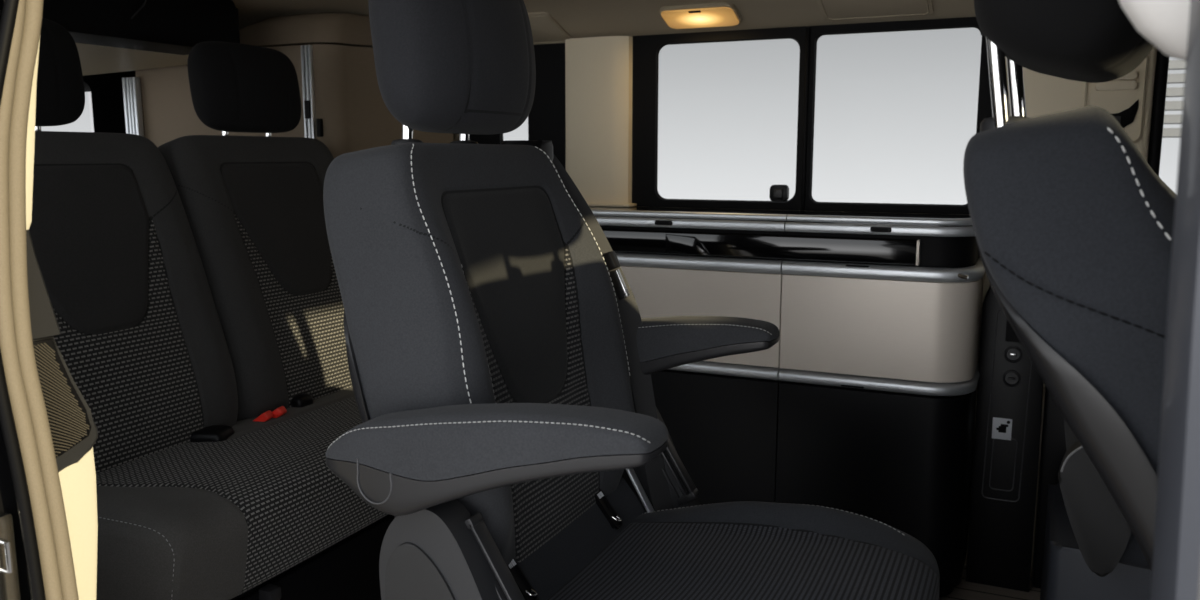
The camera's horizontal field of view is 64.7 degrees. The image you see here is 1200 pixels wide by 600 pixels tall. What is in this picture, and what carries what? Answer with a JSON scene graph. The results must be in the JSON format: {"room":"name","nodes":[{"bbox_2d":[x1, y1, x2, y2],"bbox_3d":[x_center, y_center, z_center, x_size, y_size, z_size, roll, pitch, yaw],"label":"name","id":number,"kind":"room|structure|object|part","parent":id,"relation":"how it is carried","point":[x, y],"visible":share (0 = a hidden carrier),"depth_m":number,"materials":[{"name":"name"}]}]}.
{"room":"vehicle interior","nodes":[
{"label":"vehicle interior","id":0,"kind":"room"},
{"bbox_2d":[232,0,975,37],"bbox_3d":[-0.150,-0.640,1.696,3.750,0.118,2.060,4,10,24],"label":"ceiling","id":1,"kind":"structure","parent":0,"point":[578,18],"depth_m":2.50,"materials":[{"name":"fabric"}]},
{"bbox_2d":[0,0,239,54],"bbox_3d":[-1.225,-0.653,2.070,0.186,0.137,0.980,4,10,24],"label":"locker","id":2,"kind":"object","parent":1,"relation":"attached to","point":[162,26],"visible":0.66,"depth_m":2.25,"materials":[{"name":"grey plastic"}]},
{"bbox_2d":[528,12,571,44],"bbox_3d":[-0.175,-0.760,2.657,0.150,0.067,0.172,4,10,24],"label":"ceiling hatch","id":3,"kind":"object","parent":1,"relation":"attached to","point":[545,29],"visible":0.45,"depth_m":2.65,"materials":[{"name":"plastic"}]},
{"bbox_2d":[659,2,741,28],"bbox_3d":[0.258,-0.730,2.439,0.200,0.046,0.102,4,10,24],"label":"ceiling lamp","id":4,"kind":"object","parent":1,"relation":"attached to","point":[721,14],"visible":1,"depth_m":2.42,"materials":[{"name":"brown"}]},
{"bbox_2d":[816,0,933,20],"bbox_3d":[0.653,-0.707,2.259,0.260,0.054,0.134,4,10,24],"label":"ceiling hatch","id":5,"kind":"object","parent":1,"relation":"attached to","point":[831,10],"visible":1,"depth_m":2.28,"materials":[{"name":"plastic"}]},
{"bbox_2d":[453,134,1045,575],"bbox_3d":[0.235,-0.112,2.714,3.620,1.500,0.095,4,10,24],"label":"wall","id":6,"kind":"structure","parent":0,"point":[986,284],"depth_m":2.35,"materials":[{"name":"black plastic"}]},
{"bbox_2d":[459,43,565,169],"bbox_3d":[-0.258,-0.525,2.832,0.375,0.471,0.020,4,10,24],"label":"window","id":7,"kind":"structure","parent":6,"relation":"in","point":[547,115],"depth_m":2.76,"materials":[{"name":"black rubber"}]},
{"bbox_2d":[565,36,632,203],"bbox_3d":[-0.011,-0.502,2.700,0.220,0.475,0.042,4,10,24],"label":"trim","id":8,"kind":"structure","parent":6,"relation":"attached to","point":[598,70],"depth_m":2.67,"materials":[{"name":"beige plastic"}]},
{"bbox_2d":[587,203,636,206],"bbox_3d":[-0.020,-0.275,2.720,0.250,0.008,0.059,4,10,24],"label":"trim","id":9,"kind":"structure","parent":6,"relation":"attached to","point":[589,204],"depth_m":2.67,"materials":[{"name":"beige plastic"}]},
{"bbox_2d":[632,26,808,210],"bbox_3d":[0.311,-0.483,2.559,0.488,0.471,0.048,4,10,24],"label":"window","id":10,"kind":"structure","parent":6,"relation":"in","point":[646,48],"depth_m":2.62,"materials":[{"name":"black rubber"}]},
{"bbox_2d":[800,17,992,214],"bbox_3d":[0.749,-0.455,2.372,0.477,0.471,0.028,4,10,24],"label":"window","id":11,"kind":"structure","parent":6,"relation":"in","point":[813,33],"depth_m":2.40,"materials":[{"name":"black rubber"}]},
{"bbox_2d":[1032,387,1065,587],"bbox_3d":[1.175,0.320,2.292,0.190,0.775,0.150,4,10,24],"label":"trim","id":12,"kind":"structure","parent":6,"relation":"attached to","point":[1053,444],"depth_m":2.27,"materials":[{"name":"black plastic"}]},
{"bbox_2d":[1005,46,1156,162],"bbox_3d":[1.098,-0.374,2.216,0.317,0.610,0.160,4,10,24],"label":"trim","id":13,"kind":"structure","parent":6,"relation":"attached to","point":[1129,96],"depth_m":2.11,"materials":[{"name":"beige plastic"}]},
{"bbox_2d":[1114,116,1120,123],"bbox_3d":[1.130,-0.161,2.146,0.052,0.500,0.022,4,10,24],"label":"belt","id":14,"kind":"object","parent":6,"relation":"hanging from","point":[1118,118],"visible":0.02,"depth_m":2.11,"materials":[{"name":"black fabric"}]},
{"bbox_2d":[1148,48,1168,175],"bbox_3d":[1.254,-0.131,2.180,0.022,1.100,0.100,4,10,24],"label":"trim","id":15,"kind":"structure","parent":6,"relation":"attached to","point":[1162,62],"depth_m":2.09,"materials":[{"name":"black rubber"}]},
{"bbox_2d":[939,565,1040,599],"bbox_3d":[-0.006,0.796,1.871,4.050,0.040,2.100,4,10,24],"label":"floor","id":16,"kind":"structure","parent":0,"point":[965,590],"depth_m":2.30,"materials":[{"name":"brown wood"}]},
{"bbox_2d":[0,0,45,599],"bbox_3d":[-0.564,0.308,0.960,0.012,1.202,0.064,4,10,24],"label":"trim","id":17,"kind":"structure","parent":16,"relation":"on","point":[9,13],"depth_m":0.92,"materials":[{"name":"black rubber"}]},
{"bbox_2d":[0,0,62,599],"bbox_3d":[-0.557,0.180,0.965,0.018,1.451,0.088,4,10,24],"label":"trim","id":18,"kind":"structure","parent":16,"relation":"on","point":[22,418],"depth_m":0.91,"materials":[{"name":"plastic"}]},
{"bbox_2d":[9,0,78,599],"bbox_3d":[-0.552,0.178,0.982,0.018,1.451,0.088,4,10,24],"label":"seal","id":19,"kind":"structure","parent":16,"relation":"on","point":[34,8],"depth_m":0.92,"materials":[{"name":"beige rubber"}]},
{"bbox_2d":[27,447,97,599],"bbox_3d":[-0.601,0.522,1.079,0.065,0.742,0.075,4,10,24],"label":"trim","id":20,"kind":"structure","parent":16,"relation":"on","point":[77,480],"depth_m":1.04,"materials":[{"name":"beige plastic"}]},
{"bbox_2d":[32,336,97,472],"bbox_3d":[-0.583,0.108,1.010,0.044,0.152,0.080,4,10,24],"label":"loudspeaker","id":21,"kind":"object","parent":20,"relation":"attached to","point":[74,432],"visible":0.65,"depth_m":1.00,"materials":[{"name":"plastic"}]},
{"bbox_2d":[0,10,394,599],"bbox_3d":[-0.760,0.084,2.036,0.650,1.318,1.081,4,10,24],"label":"bench","id":22,"kind":"object","parent":16,"relation":"on","point":[191,282],"visible":0.72,"depth_m":1.91,"materials":[{"name":"fabric"}]},
{"bbox_3d":[-1.109,-0.331,1.867,0.020,0.091,0.015,4,10,24],"label":"headrest post","id":23,"kind":"part","parent":22,"relation":"part of","materials":[{"name":"silver metal"}]},
{"bbox_3d":[-1.006,0.008,1.835,0.289,0.661,0.536,4,10,24],"label":"backrest","id":24,"kind":"part","parent":22,"relation":"part of","materials":[{"name":"fabric"}]},
{"bbox_2d":[96,387,387,599],"bbox_3d":[-0.644,0.370,2.035,0.403,0.214,1.050,4,10,24],"label":"seat cushion","id":25,"kind":"object","parent":22,"relation":"on","point":[229,508],"depth_m":1.72,"materials":[{"name":"fabric"}]},
{"bbox_3d":[-0.779,-0.067,2.325,0.289,0.661,0.536,4,10,24],"label":"backrest","id":26,"kind":"part","parent":22,"relation":"part of","materials":[{"name":"fabric"}]},
{"bbox_3d":[-0.519,0.599,2.018,0.020,0.205,0.950,4,10,24],"label":"drawer","id":27,"kind":"part","parent":22,"relation":"part of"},
{"bbox_2d":[122,13,453,158],"bbox_3d":[-0.943,-0.124,2.985,0.956,1.442,0.425,4,10,24],"label":"wardrobe","id":28,"kind":"object","parent":16,"relation":"on","point":[343,107],"visible":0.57,"depth_m":2.69,"materials":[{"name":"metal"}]},
{"bbox_3d":[-1.437,-0.146,2.986,0.056,1.085,0.021,4,10,24],"label":"corner rail","id":29,"kind":"part","parent":28,"relation":"part of","materials":[{"name":"metal"}]},
{"bbox_3d":[-0.824,-0.137,2.716,0.008,1.150,0.014,4,10,24],"label":"shutter rail","id":30,"kind":"part","parent":28,"relation":"part of","materials":[{"name":"metal"}]},
{"bbox_3d":[-0.811,-0.137,2.710,0.008,1.150,0.014,4,10,24],"label":"shutter rail","id":31,"kind":"part","parent":28,"relation":"part of","materials":[{"name":"metal"}]},
{"bbox_3d":[-0.800,-0.136,2.705,0.008,1.150,0.014,4,10,24],"label":"shutter rail","id":32,"kind":"part","parent":28,"relation":"part of","materials":[{"name":"metal"}]},
{"bbox_2d":[323,0,939,599],"bbox_3d":[0.075,0.188,1.325,0.771,1.327,0.707,4,10,24],"label":"seat","id":33,"kind":"object","parent":16,"relation":"on","point":[502,357],"visible":1,"depth_m":1.27,"materials":[{"name":"fabric"}]},
{"bbox_3d":[-0.264,-0.249,1.321,0.032,0.134,0.015,4,10,24],"label":"headrest post","id":34,"kind":"part","parent":33,"relation":"part of","materials":[{"name":"silver metal"}]},
{"bbox_3d":[-0.191,0.402,1.131,0.154,0.223,0.006,4,10,24],"label":"plate","id":35,"kind":"part","parent":33,"relation":"part of","materials":[{"name":"plastic"}]},
{"bbox_3d":[-0.203,-0.269,1.453,0.032,0.134,0.015,4,10,24],"label":"headrest post","id":36,"kind":"part","parent":33,"relation":"part of","materials":[{"name":"silver metal"}]},
{"bbox_3d":[-0.154,0.080,1.407,0.274,0.616,0.524,4,10,24],"label":"backrest","id":37,"kind":"part","parent":33,"relation":"part of","materials":[{"name":"fabric"}]},
{"bbox_3d":[-0.121,0.344,1.137,0.123,0.168,0.024,4,10,24],"label":"release rail","id":38,"kind":"part","parent":33,"relation":"part of","materials":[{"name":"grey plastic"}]},
{"bbox_3d":[-0.128,0.156,1.068,0.419,0.091,0.083,4,10,24],"label":"armrest","id":39,"kind":"part","parent":33,"relation":"part of","materials":[{"name":"fabric"}]},
{"bbox_3d":[0.112,0.267,1.640,0.123,0.168,0.024,4,10,24],"label":"release rail","id":40,"kind":"part","parent":33,"relation":"part of","materials":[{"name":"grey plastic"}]},
{"bbox_3d":[0.099,0.068,1.642,0.419,0.091,0.083,4,10,24],"label":"armrest","id":41,"kind":"part","parent":33,"relation":"part of","materials":[{"name":"fabric"}]},
{"bbox_2d":[547,501,939,599],"bbox_3d":[0.171,0.446,1.313,0.537,0.207,0.536,4,10,24],"label":"seat cushion","id":42,"kind":"object","parent":33,"relation":"on","point":[597,550],"depth_m":1.38,"materials":[{"name":"fabric"}]},
{"bbox_2d":[600,225,984,597],"bbox_3d":[0.205,0.221,2.548,1.503,0.852,0.309,4,10,24],"label":"base cabinet","id":43,"kind":"object","parent":16,"relation":"on","point":[863,403],"visible":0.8,"depth_m":2.23,"materials":[{"name":"laminate"}]},
{"bbox_3d":[-0.053,-0.111,2.462,1.064,0.030,0.028,4,10,24],"label":"rail","id":44,"kind":"part","parent":43,"relation":"part of","materials":[{"name":"metal"}]},
{"bbox_3d":[-0.052,0.017,2.483,1.064,0.225,0.017,4,10,24],"label":"cabinet door","id":45,"kind":"part","parent":43,"relation":"part of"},
{"bbox_3d":[-0.052,0.391,2.540,1.064,0.458,0.017,4,10,24],"label":"door","id":46,"kind":"part","parent":43,"relation":"part of","materials":[{"name":"black plastic"}]},
{"bbox_3d":[-0.053,0.146,2.501,1.064,0.026,0.028,4,10,24],"label":"rail","id":47,"kind":"part","parent":43,"relation":"part of","materials":[{"name":"metal"}]},
{"bbox_3d":[0.115,-0.148,2.397,1.318,0.056,0.034,4,10,24],"label":"drawer","id":48,"kind":"part","parent":43,"relation":"part of","materials":[{"name":"black plastic"}]},
{"bbox_2d":[589,206,974,236],"bbox_3d":[0.203,-0.219,2.477,1.504,0.038,0.298,4,10,24],"label":"countertop","id":49,"kind":"structure","parent":43,"relation":"on","point":[910,224],"depth_m":2.25,"materials":[{"name":"metal"}]},
{"bbox_3d":[-0.046,-0.227,2.453,1.068,0.015,0.018,4,10,24],"label":"edge rail","id":50,"kind":"part","parent":49,"relation":"part of","materials":[{"name":"metal"}]},
{"bbox_3d":[-0.051,-0.206,2.445,1.068,0.021,0.019,4,10,24],"label":"edge rail","id":51,"kind":"part","parent":49,"relation":"part of","materials":[{"name":"metal"}]},
{"bbox_3d":[0.010,-0.232,2.576,1.068,0.031,0.278,4,10,24],"label":"lid","id":52,"kind":"part","parent":49,"relation":"part of","materials":[{"name":"silver metal"}]},
{"bbox_3d":[0.699,-0.184,2.172,0.502,0.015,0.204,-1,9,-8],"label":"edge rail","id":53,"kind":"part","parent":49,"relation":"part of","materials":[{"name":"metal"}]},
{"bbox_3d":[0.688,-0.185,2.269,0.418,0.031,0.278,4,10,24],"label":"lid","id":54,"kind":"part","parent":49,"relation":"part of","materials":[{"name":"silver metal"}]},
{"bbox_3d":[0.702,-0.163,2.164,0.518,0.021,0.210,-1,9,-8],"label":"edge rail","id":55,"kind":"part","parent":49,"relation":"part of","materials":[{"name":"metal"}]},
{"bbox_3d":[0.697,0.434,2.259,0.513,0.458,0.211,-1,9,-8],"label":"door","id":56,"kind":"part","parent":43,"relation":"part of","materials":[{"name":"black plastic"}]},
{"bbox_3d":[0.698,0.190,2.219,0.523,0.026,0.221,-1,9,-8],"label":"rail","id":57,"kind":"part","parent":43,"relation":"part of","materials":[{"name":"metal"}]},
{"bbox_3d":[0.697,0.060,2.201,0.513,0.225,0.211,-1,9,-8],"label":"cabinet door","id":58,"kind":"part","parent":43,"relation":"part of","materials":[{"name":"beige plastic"}]},
{"bbox_3d":[0.698,-0.068,2.180,0.523,0.030,0.221,-1,9,-8],"label":"rail","id":59,"kind":"part","parent":43,"relation":"part of","materials":[{"name":"metal"}]},
{"bbox_2d":[965,285,1042,591],"bbox_3d":[0.993,0.332,2.312,0.145,0.745,0.108,4,10,24],"label":"control panel","id":60,"kind":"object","parent":16,"relation":"on","point":[1010,386],"depth_m":2.28,"materials":[{"name":"black plastic"}]},
{"bbox_2d":[1002,370,1020,386],"bbox_3d":[0.974,0.186,2.244,0.040,0.040,0.010,4,10,24],"label":"socket","id":61,"kind":"object","parent":60,"relation":"attached to","point":[1010,378],"depth_m":2.24,"materials":[{"name":"plastic"}]},
{"bbox_2d":[1004,346,1021,362],"bbox_3d":[0.974,0.128,2.235,0.040,0.040,0.010,4,10,24],"label":"socket","id":62,"kind":"object","parent":60,"relation":"attached to","point":[1012,354],"depth_m":2.23,"materials":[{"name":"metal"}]},
{"bbox_2d":[963,0,1175,571],"bbox_3d":[0.734,0.265,0.829,0.813,1.326,0.531,5,10,29],"label":"passenger seat","id":63,"kind":"object","parent":16,"relation":"on","point":[1073,226],"visible":0.81,"depth_m":0.73,"materials":[{"name":"fabric"}]},
{"bbox_3d":[0.371,-0.213,0.880,0.033,0.166,0.015,5,10,29],"label":"headrest post","id":64,"kind":"part","parent":63,"relation":"part of","materials":[{"name":"silver metal"}]},
{"bbox_3d":[0.443,-0.232,1.005,0.033,0.166,0.015,5,10,29],"label":"headrest post","id":65,"kind":"part","parent":63,"relation":"part of","materials":[{"name":"silver metal"}]},
{"bbox_3d":[0.565,0.153,0.909,0.393,0.658,0.516,5,10,29],"label":"backrest","id":66,"kind":"part","parent":63,"relation":"part of","materials":[{"name":"fabric"}]},
{"bbox_2d":[1040,418,1151,599],"bbox_3d":[1.163,0.126,1.756,0.555,1.320,0.546,4,10,24],"label":"seat","id":67,"kind":"object","parent":16,"relation":"on","point":[1091,551],"visible":0.17,"depth_m":1.66,"materials":[{"name":"fabric"}]},
{"bbox_3d":[1.100,0.015,1.785,0.365,0.644,0.516,4,10,24],"label":"backrest","id":68,"kind":"part","parent":67,"relation":"part of","materials":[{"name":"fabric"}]},
{"bbox_2d":[1118,530,1149,569],"bbox_3d":[1.185,0.369,1.800,0.520,0.188,0.500,4,10,24],"label":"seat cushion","id":69,"kind":"object","parent":67,"relation":"on","point":[1133,558],"depth_m":1.66,"materials":[{"name":"fabric"}]},
{"bbox_3d":[0.771,0.282,0.276,0.890,1.460,0.060,4,10,24],"label":"wall","id":70,"kind":"structure","parent":0,"visible":0},
{"bbox_2d":[1119,0,1189,60],"bbox_3d":[0.333,-0.274,0.468,0.150,0.320,0.072,4,10,24],"label":"belt cover","id":71,"kind":"object","parent":70,"relation":"attached to","point":[1165,23],"visible":0.9,"depth_m":0.49,"materials":[{"name":"white plastic"}]},
{"bbox_2d":[1150,0,1199,599],"bbox_3d":[0.321,0.252,0.470,0.126,1.460,0.078,4,10,24],"label":"door frame","id":72,"kind":"structure","parent":70,"relation":"attached to","point":[1176,553],"depth_m":0.44,"materials":[{"name":"plastic"}]},
{"bbox_3d":[-1.860,-0.092,2.583,0.080,1.500,2.080,4,10,24],"label":"wall","id":73,"kind":"structure","parent":0,"visible":0},
{"bbox_2d":[83,70,135,132],"bbox_3d":[-1.832,-0.487,2.487,0.040,0.390,1.520,4,10,24],"label":"window","id":74,"kind":"structure","parent":73,"relation":"in","point":[106,89],"depth_m":3.01,"materials":[{"name":"black glass"}]},
{"bbox_2d":[76,43,188,75],"bbox_3d":[-1.610,-0.599,2.195,0.590,0.036,1.370,4,10,24],"label":"shelf","id":75,"kind":"object","parent":73,"relation":"attached to","point":[94,59],"visible":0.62,"depth_m":2.60,"materials":[{"name":"beige plastic"}]},
{"bbox_3d":[-1.451,0.123,1.314,1.795,1.460,0.080,4,10,24],"label":"wall","id":76,"kind":"structure","parent":0,"visible":0},
{"bbox_2d":[0,512,20,599],"bbox_3d":[-0.599,0.317,0.952,0.027,0.205,0.042,4,10,24],"label":"door striker","id":77,"kind":"structure","parent":76,"relation":"in","point":[9,579],"depth_m":0.95,"materials":[{"name":"metal"}]},
{"bbox_2d":[0,424,29,599],"bbox_3d":[-0.656,0.188,0.889,0.040,1.460,0.200,4,10,24],"label":"trim","id":78,"kind":"structure","parent":76,"relation":"attached to","point":[8,503],"depth_m":0.97,"materials":[{"name":"plastic"}]},
{"bbox_2d":[26,39,39,229],"bbox_3d":[-0.570,-0.281,0.924,0.028,0.423,0.056,4,10,24],"label":"trim","id":79,"kind":"structure","parent":76,"relation":"attached to","point":[30,142],"depth_m":0.93,"materials":[{"name":"beige plastic"}]},
{"bbox_2d":[26,230,60,338],"bbox_3d":[-0.586,-0.024,0.963,0.038,0.124,0.050,4,10,24],"label":"trim","id":80,"kind":"structure","parent":76,"relation":"attached to","point":[44,323],"depth_m":0.96,"materials":[{"name":"grey plastic"}]},
{"label":"outside","id":81,"kind":"structure","parent":0,"visible":0},
{"bbox_2d":[1162,60,1185,137],"bbox_3d":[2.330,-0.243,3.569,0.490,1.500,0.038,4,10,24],"label":"vent","id":82,"kind":"object","parent":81,"point":[1173,64],"visible":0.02,"depth_m":3.56,"materials":[{"name":"plastic"}]}
]}

